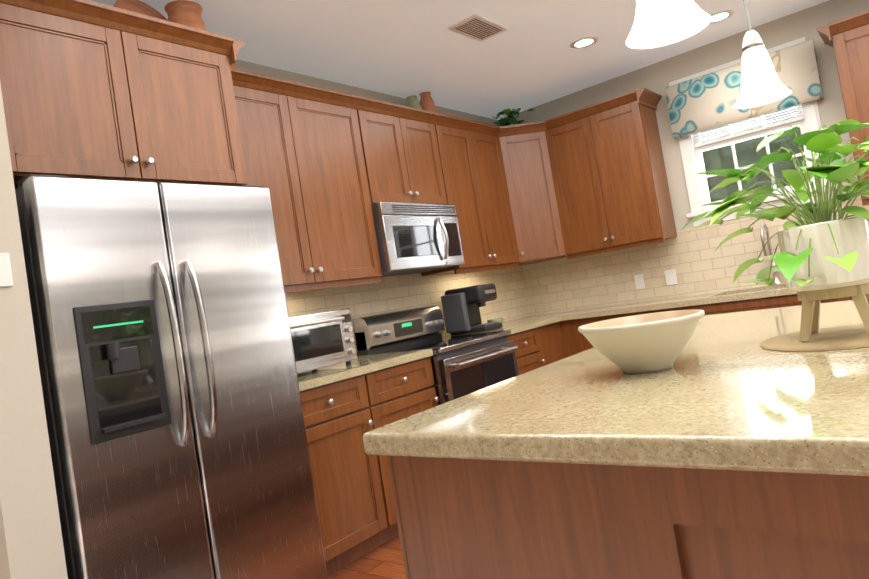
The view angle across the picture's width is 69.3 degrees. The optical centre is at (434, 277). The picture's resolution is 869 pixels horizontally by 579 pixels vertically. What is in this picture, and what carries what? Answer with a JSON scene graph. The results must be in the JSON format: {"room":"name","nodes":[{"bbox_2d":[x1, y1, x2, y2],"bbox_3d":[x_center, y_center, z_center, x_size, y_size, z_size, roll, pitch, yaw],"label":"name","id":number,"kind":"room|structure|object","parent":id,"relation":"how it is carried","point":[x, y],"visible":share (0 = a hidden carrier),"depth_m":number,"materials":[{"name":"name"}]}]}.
{"room":"kitchen","nodes":[
{"label":"kitchen","id":0,"kind":"room"},
{"bbox_2d":[328,535,405,578],"bbox_3d":[-0.345,1.354,1.942,16.500,0.060,8.500,-11,-3,38],"label":"floor","id":1,"kind":"structure","parent":0,"point":[384,560],"depth_m":2.95,"materials":[{"name":"brown wood"}]},
{"bbox_2d":[15,174,327,578],"bbox_3d":[-1.102,0.566,2.476,0.849,1.773,0.904,-11,-3,38],"label":"fridge","id":2,"kind":"object","parent":1,"relation":"on","point":[178,442],"visible":1,"depth_m":2.17,"materials":[{"name":"metal"}]},
{"bbox_2d":[300,370,387,575],"bbox_3d":[-0.656,0.974,3.146,0.609,0.875,0.592,-11,-3,38],"label":"base cabinet","id":3,"kind":"object","parent":1,"relation":"on","point":[337,415],"depth_m":2.98,"materials":[{"name":"brown wood"}]},
{"bbox_2d":[297,349,432,390],"bbox_3d":[-0.579,0.504,3.338,0.629,0.038,1.056,-11,-3,38],"label":"countertop","id":4,"kind":"structure","parent":3,"relation":"on","point":[362,364],"depth_m":3.22,"materials":[{"name":"stone"}]},
{"bbox_2d":[289,308,357,373],"bbox_3d":[-0.699,0.350,3.291,0.419,0.299,0.486,-11,-3,38],"label":"toaster oven","id":5,"kind":"object","parent":4,"relation":"on","point":[323,339],"visible":0.62,"depth_m":3.19,"materials":[{"name":"silver metal"}]},
{"bbox_2d":[380,357,438,423],"bbox_3d":[-0.369,0.941,3.509,0.609,0.875,0.592,-11,-3,38],"label":"base cabinet","id":6,"kind":"object","parent":1,"relation":"on","point":[408,389],"depth_m":3.38,"materials":[{"name":"brown wood"}]},
{"bbox_2d":[353,305,518,404],"bbox_3d":[0.092,0.746,3.996,0.733,1.150,0.752,-11,-3,38],"label":"range","id":7,"kind":"object","parent":1,"relation":"on","point":[464,365],"visible":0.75,"depth_m":3.92,"materials":[{"name":"metal"}]},
{"bbox_2d":[507,327,547,374],"bbox_3d":[0.434,0.850,4.522,0.609,0.875,0.464,-11,-3,38],"label":"base cabinet","id":8,"kind":"object","parent":1,"relation":"on","point":[529,353],"depth_m":4.40,"materials":[{"name":"brown wood"}]},
{"bbox_2d":[442,315,560,336],"bbox_3d":[0.467,0.385,4.659,0.629,0.038,0.786,-11,-3,38],"label":"countertop","id":9,"kind":"structure","parent":8,"relation":"on","point":[515,325],"depth_m":4.59,"materials":[{"name":"stone"}]},
{"bbox_2d":[441,283,502,334],"bbox_3d":[0.266,0.226,4.476,0.335,0.325,0.280,-11,-3,38],"label":"coffee maker","id":10,"kind":"object","parent":9,"relation":"on","point":[461,310],"visible":1,"depth_m":4.40,"materials":[{"name":"black plastic"}]},
{"bbox_2d":[487,318,502,322],"bbox_3d":[0.453,0.336,4.645,0.124,0.060,0.124,-11,-3,38],"label":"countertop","id":11,"kind":"structure","parent":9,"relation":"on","point":[499,320],"depth_m":4.60,"materials":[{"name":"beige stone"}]},
{"bbox_2d":[540,321,567,363],"bbox_3d":[0.678,0.822,4.831,0.609,0.875,0.440,-11,-3,38],"label":"base cabinet","id":12,"kind":"object","parent":1,"relation":"on","point":[555,346],"depth_m":4.73,"materials":[{"name":"brown wood"}]},
{"bbox_2d":[376,455,783,578],"bbox_3d":[0.368,0.751,1.407,0.622,0.868,0.554,-11,-3,38],"label":"base cabinet","id":13,"kind":"object","parent":1,"relation":"on","point":[452,518],"depth_m":1.12,"materials":[{"name":"brown wood"}]},
{"bbox_2d":[363,300,868,475],"bbox_3d":[0.975,0.201,1.782,1.295,0.050,2.060,-11,-3,38],"label":"countertop","id":14,"kind":"structure","parent":13,"relation":"on","point":[726,391],"depth_m":1.20,"materials":[{"name":"stone"}]},
{"bbox_2d":[578,310,704,373],"bbox_3d":[0.541,0.171,1.626,0.316,0.131,0.316,-11,-3,38],"label":"bowl","id":15,"kind":"object","parent":14,"relation":"on","point":[648,342],"visible":1,"depth_m":1.53,"materials":[{"name":"beige ceramic"}]},
{"bbox_2d":[760,324,868,350],"bbox_3d":[1.053,0.151,1.621,0.384,0.009,0.384,-11,-3,38],"label":"mat","id":16,"kind":"object","parent":14,"relation":"on","point":[842,337],"visible":0.92,"depth_m":1.60,"materials":[{"name":"beige fabric"}]},
{"bbox_2d":[681,119,868,341],"bbox_3d":[1.006,-0.126,1.661,0.658,0.554,0.677,-11,-3,38],"label":"plant","id":17,"kind":"object","parent":16,"relation":"on","point":[821,256],"visible":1,"depth_m":1.58,"materials":[{"name":"green plant"}]},
{"bbox_2d":[564,312,635,356],"bbox_3d":[1.129,0.761,5.124,0.955,0.875,0.587,-11,-3,38],"label":"base cabinet","id":18,"kind":"object","parent":1,"relation":"on","point":[577,342],"depth_m":4.75,"materials":[{"name":"brown wood"}]},
{"bbox_2d":[768,472,827,578],"bbox_3d":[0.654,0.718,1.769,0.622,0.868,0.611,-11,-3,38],"label":"panel","id":19,"kind":"object","parent":1,"relation":"on","point":[793,498],"depth_m":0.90,"materials":[{"name":"brown wood"}]},
{"bbox_2d":[812,474,859,578],"bbox_3d":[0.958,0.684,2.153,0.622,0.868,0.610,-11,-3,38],"label":"base cabinet","id":20,"kind":"object","parent":1,"relation":"on","point":[829,491],"depth_m":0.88,"materials":[{"name":"brown wood"}]},
{"bbox_2d":[832,296,851,301],"bbox_3d":[2.973,0.412,3.620,0.937,0.875,0.608,-11,-3,38],"label":"base cabinet","id":21,"kind":"object","parent":1,"relation":"on","point":[844,298],"depth_m":3.67,"materials":[{"name":"brown wood"}]},
{"bbox_2d":[516,283,796,320],"bbox_3d":[1.970,0.134,4.365,3.380,0.038,0.650,-11,-3,38],"label":"countertop","id":22,"kind":"structure","parent":21,"relation":"on","point":[773,290],"depth_m":4.42,"materials":[{"name":"stone"}]},
{"bbox_2d":[760,223,781,284],"bbox_3d":[2.306,-0.163,4.285,0.109,0.435,0.232,-11,-3,38],"label":"faucet","id":23,"kind":"object","parent":22,"relation":"on","point":[766,252],"visible":0.79,"depth_m":4.33,"materials":[{"name":"silver metal"}]},
{"bbox_2d":[840,475,867,571],"bbox_3d":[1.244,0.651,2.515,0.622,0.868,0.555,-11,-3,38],"label":"base cabinet","id":24,"kind":"object","parent":1,"relation":"on","point":[853,498],"depth_m":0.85,"materials":[{"name":"brown wood"}]},
{"bbox_2d":[0,0,868,578],"bbox_3d":[-0.591,-1.425,1.885,15.240,5.500,7.740,-11,-3,38],"label":"wall","id":25,"kind":"structure","parent":0,"point":[30,524],"depth_m":4.36,"materials":[{"name":"paint"}]},
{"bbox_2d":[0,253,12,286],"bbox_3d":[-1.274,-0.021,1.830,0.008,0.100,0.070,-11,-3,38],"label":"electrical outlet plate","id":26,"kind":"object","parent":25,"relation":"attached to","point":[6,279],"depth_m":1.84,"materials":[{"name":"white plastic"}]},
{"bbox_2d":[0,0,163,189],"bbox_3d":[-1.526,-0.603,2.430,0.619,0.590,0.540,-11,-3,38],"label":"upper cabinet","id":27,"kind":"object","parent":25,"relation":"attached to","point":[92,90],"depth_m":2.25,"materials":[{"name":"brown wood"}]},
{"bbox_2d":[140,28,255,185],"bbox_3d":[-1.266,-0.632,2.758,0.619,0.590,0.540,-11,-3,38],"label":"upper cabinet","id":28,"kind":"object","parent":25,"relation":"attached to","point":[202,137],"depth_m":2.62,"materials":[{"name":"brown wood"}]},
{"bbox_2d":[113,0,436,112],"bbox_3d":[-0.660,-1.148,3.638,0.436,0.298,2.455,-11,-3,38],"label":"pots","id":29,"kind":"object","parent":28,"relation":"on","point":[186,12],"visible":0.29,"depth_m":2.79,"materials":[{"name":"ceramic"}]},
{"bbox_2d":[240,80,327,291],"bbox_3d":[-0.989,-0.435,3.281,0.339,1.030,0.589,-11,-3,38],"label":"upper cabinet","id":30,"kind":"object","parent":25,"relation":"attached to","point":[273,118],"depth_m":3.30,"materials":[{"name":"brown wood"}]},
{"bbox_2d":[300,92,383,290],"bbox_3d":[-0.678,-0.470,3.673,0.339,1.030,0.656,-11,-3,38],"label":"upper cabinet","id":31,"kind":"object","parent":25,"relation":"attached to","point":[341,150],"depth_m":3.61,"materials":[{"name":"brown wood"}]},
{"bbox_2d":[368,108,419,202],"bbox_3d":[-0.414,-0.724,4.059,0.339,0.585,0.439,-11,-3,38],"label":"upper cabinet","id":32,"kind":"object","parent":25,"relation":"attached to","point":[391,134],"depth_m":4.01,"materials":[{"name":"brown wood"}]},
{"bbox_2d":[371,202,464,276],"bbox_3d":[-0.186,-0.247,4.126,0.463,0.416,0.754,-11,-3,38],"label":"microwave","id":33,"kind":"object","parent":32,"relation":"attached to","point":[413,238],"visible":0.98,"depth_m":3.96,"materials":[{"name":"metal"}]},
{"bbox_2d":[408,116,451,204],"bbox_3d":[-0.216,-0.746,4.308,0.339,0.585,0.439,-11,-3,38],"label":"upper cabinet","id":34,"kind":"object","parent":25,"relation":"attached to","point":[430,172],"depth_m":4.28,"materials":[{"name":"brown wood"}]},
{"bbox_2d":[421,120,487,275],"bbox_3d":[0.083,-0.557,4.635,0.339,1.030,0.544,-11,-3,38],"label":"upper cabinet","id":35,"kind":"object","parent":25,"relation":"attached to","point":[453,138],"depth_m":4.54,"materials":[{"name":"brown wood"}]},
{"bbox_2d":[464,124,519,270],"bbox_3d":[0.353,-0.589,4.944,0.377,1.030,0.516,-11,-3,38],"label":"upper cabinet","id":36,"kind":"object","parent":25,"relation":"attached to","point":[485,148],"depth_m":4.85,"materials":[{"name":"brown wood"}]},
{"bbox_2d":[492,122,571,269],"bbox_3d":[0.765,-0.644,5.237,0.664,1.030,0.663,-11,-3,38],"label":"upper cabinet","id":37,"kind":"object","parent":25,"relation":"attached to","point":[529,158],"depth_m":5.05,"materials":[{"name":"brown wood"}]},
{"bbox_2d":[492,108,533,125],"bbox_3d":[0.656,-1.296,5.316,0.332,0.296,0.370,-11,-3,38],"label":"ivy","id":38,"kind":"object","parent":37,"relation":"on","point":[508,112],"visible":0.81,"depth_m":5.29,"materials":[{"name":"green plant"}]},
{"bbox_2d":[548,108,619,255],"bbox_3d":[1.220,-0.723,5.053,0.491,1.030,0.377,-11,-3,38],"label":"upper cabinet","id":39,"kind":"object","parent":25,"relation":"attached to","point":[578,147],"depth_m":4.91,"materials":[{"name":"brown wood"}]},
{"bbox_2d":[596,96,676,251],"bbox_3d":[1.503,-0.776,4.849,0.454,1.030,0.338,-11,-3,38],"label":"upper cabinet","id":40,"kind":"object","parent":25,"relation":"attached to","point":[633,154],"depth_m":4.68,"materials":[{"name":"brown wood"}]},
{"bbox_2d":[634,274,644,289],"bbox_3d":[1.640,0.035,5.026,0.070,0.116,0.009,-11,-3,38],"label":"electrical outlet plate","id":41,"kind":"object","parent":25,"relation":"attached to","point":[639,281],"depth_m":5.02,"materials":[{"name":"white plastic"}]},
{"bbox_2d":[664,269,677,284],"bbox_3d":[1.832,-0.002,4.870,0.085,0.116,0.012,-11,-3,38],"label":"electrical outlet plate","id":42,"kind":"object","parent":25,"relation":"attached to","point":[670,275],"depth_m":4.87,"materials":[{"name":"white plastic"}]},
{"bbox_2d":[669,37,837,225],"bbox_3d":[2.246,-1.003,4.507,0.970,1.110,0.165,-11,-3,38],"label":"window","id":43,"kind":"structure","parent":25,"relation":"in","point":[696,182],"depth_m":4.58,"materials":[{"name":"white wood"}]},
{"bbox_2d":[665,39,823,138],"bbox_3d":[2.154,-1.310,4.441,0.970,0.400,0.080,-11,-3,38],"label":"window valance","id":44,"kind":"object","parent":43,"relation":"attached to","point":[703,103],"visible":0.89,"depth_m":4.45,"materials":[{"name":"beige fabric"}]},
{"bbox_2d":[693,103,831,198],"bbox_3d":[2.288,-0.832,4.453,0.812,1.285,0.071,-11,-3,38],"label":"window blind","id":45,"kind":"object","parent":43,"relation":"attached to","point":[751,131],"visible":0.1,"depth_m":4.47,"materials":[{"name":"white plastic"}]},
{"bbox_2d":[828,20,868,203],"bbox_3d":[2.777,-1.016,3.819,0.438,1.030,0.338,-11,-3,38],"label":"upper cabinet","id":46,"kind":"object","parent":25,"relation":"attached to","point":[850,45],"depth_m":3.79,"materials":[{"name":"brown wood"}]},
{"bbox_2d":[90,0,827,119],"bbox_3d":[-0.813,-2.817,1.936,15.240,2.880,7.740,-11,-3,38],"label":"ceiling","id":47,"kind":"structure","parent":0,"point":[530,57],"depth_m":3.91,"materials":[{"name":"white paint"}]},
{"bbox_2d":[448,14,507,41],"bbox_3d":[0.256,-1.458,3.680,0.200,0.012,0.340,-11,-3,38],"label":"ceiling vent","id":48,"kind":"object","parent":47,"relation":"in","point":[477,27],"visible":1,"depth_m":3.66,"materials":[{"name":"white"}]},
{"bbox_2d":[570,37,597,48],"bbox_3d":[0.996,-1.563,4.185,0.183,0.004,0.183,-10,-2,29],"label":"recessed light","id":49,"kind":"object","parent":47,"relation":"in","point":[590,41],"depth_m":4.18,"materials":[{"name":"white"}]},
{"bbox_2d":[626,0,710,48],"bbox_3d":[0.436,-1.054,1.413,0.180,1.029,0.180,-11,-3,38],"label":"pendant light","id":50,"kind":"object","parent":47,"relation":"hanging from","point":[658,23],"visible":1,"depth_m":1.42,"materials":[{"name":"white glass"}]},
{"bbox_2d":[709,10,733,23],"bbox_3d":[1.857,-1.703,4.109,0.183,0.004,0.183,-10,-2,29],"label":"recessed light","id":51,"kind":"object","parent":47,"relation":"in","point":[716,17],"depth_m":4.09,"materials":[{"name":"white"}]},
{"bbox_2d":[734,0,791,108],"bbox_3d":[1.055,-1.124,2.195,0.180,1.029,0.180,-11,-3,38],"label":"pendant light","id":52,"kind":"object","parent":47,"relation":"hanging from","point":[761,84],"visible":1,"depth_m":2.15,"materials":[{"name":"white glass"}]},
{"label":"outside","id":53,"kind":"structure","parent":0,"visible":0},
{"bbox_2d":[700,106,805,201],"bbox_3d":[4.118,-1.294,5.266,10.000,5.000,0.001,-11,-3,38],"label":"foliage","id":54,"kind":"object","parent":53,"point":[713,164],"depth_m":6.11,"materials":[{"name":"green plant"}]}
]}

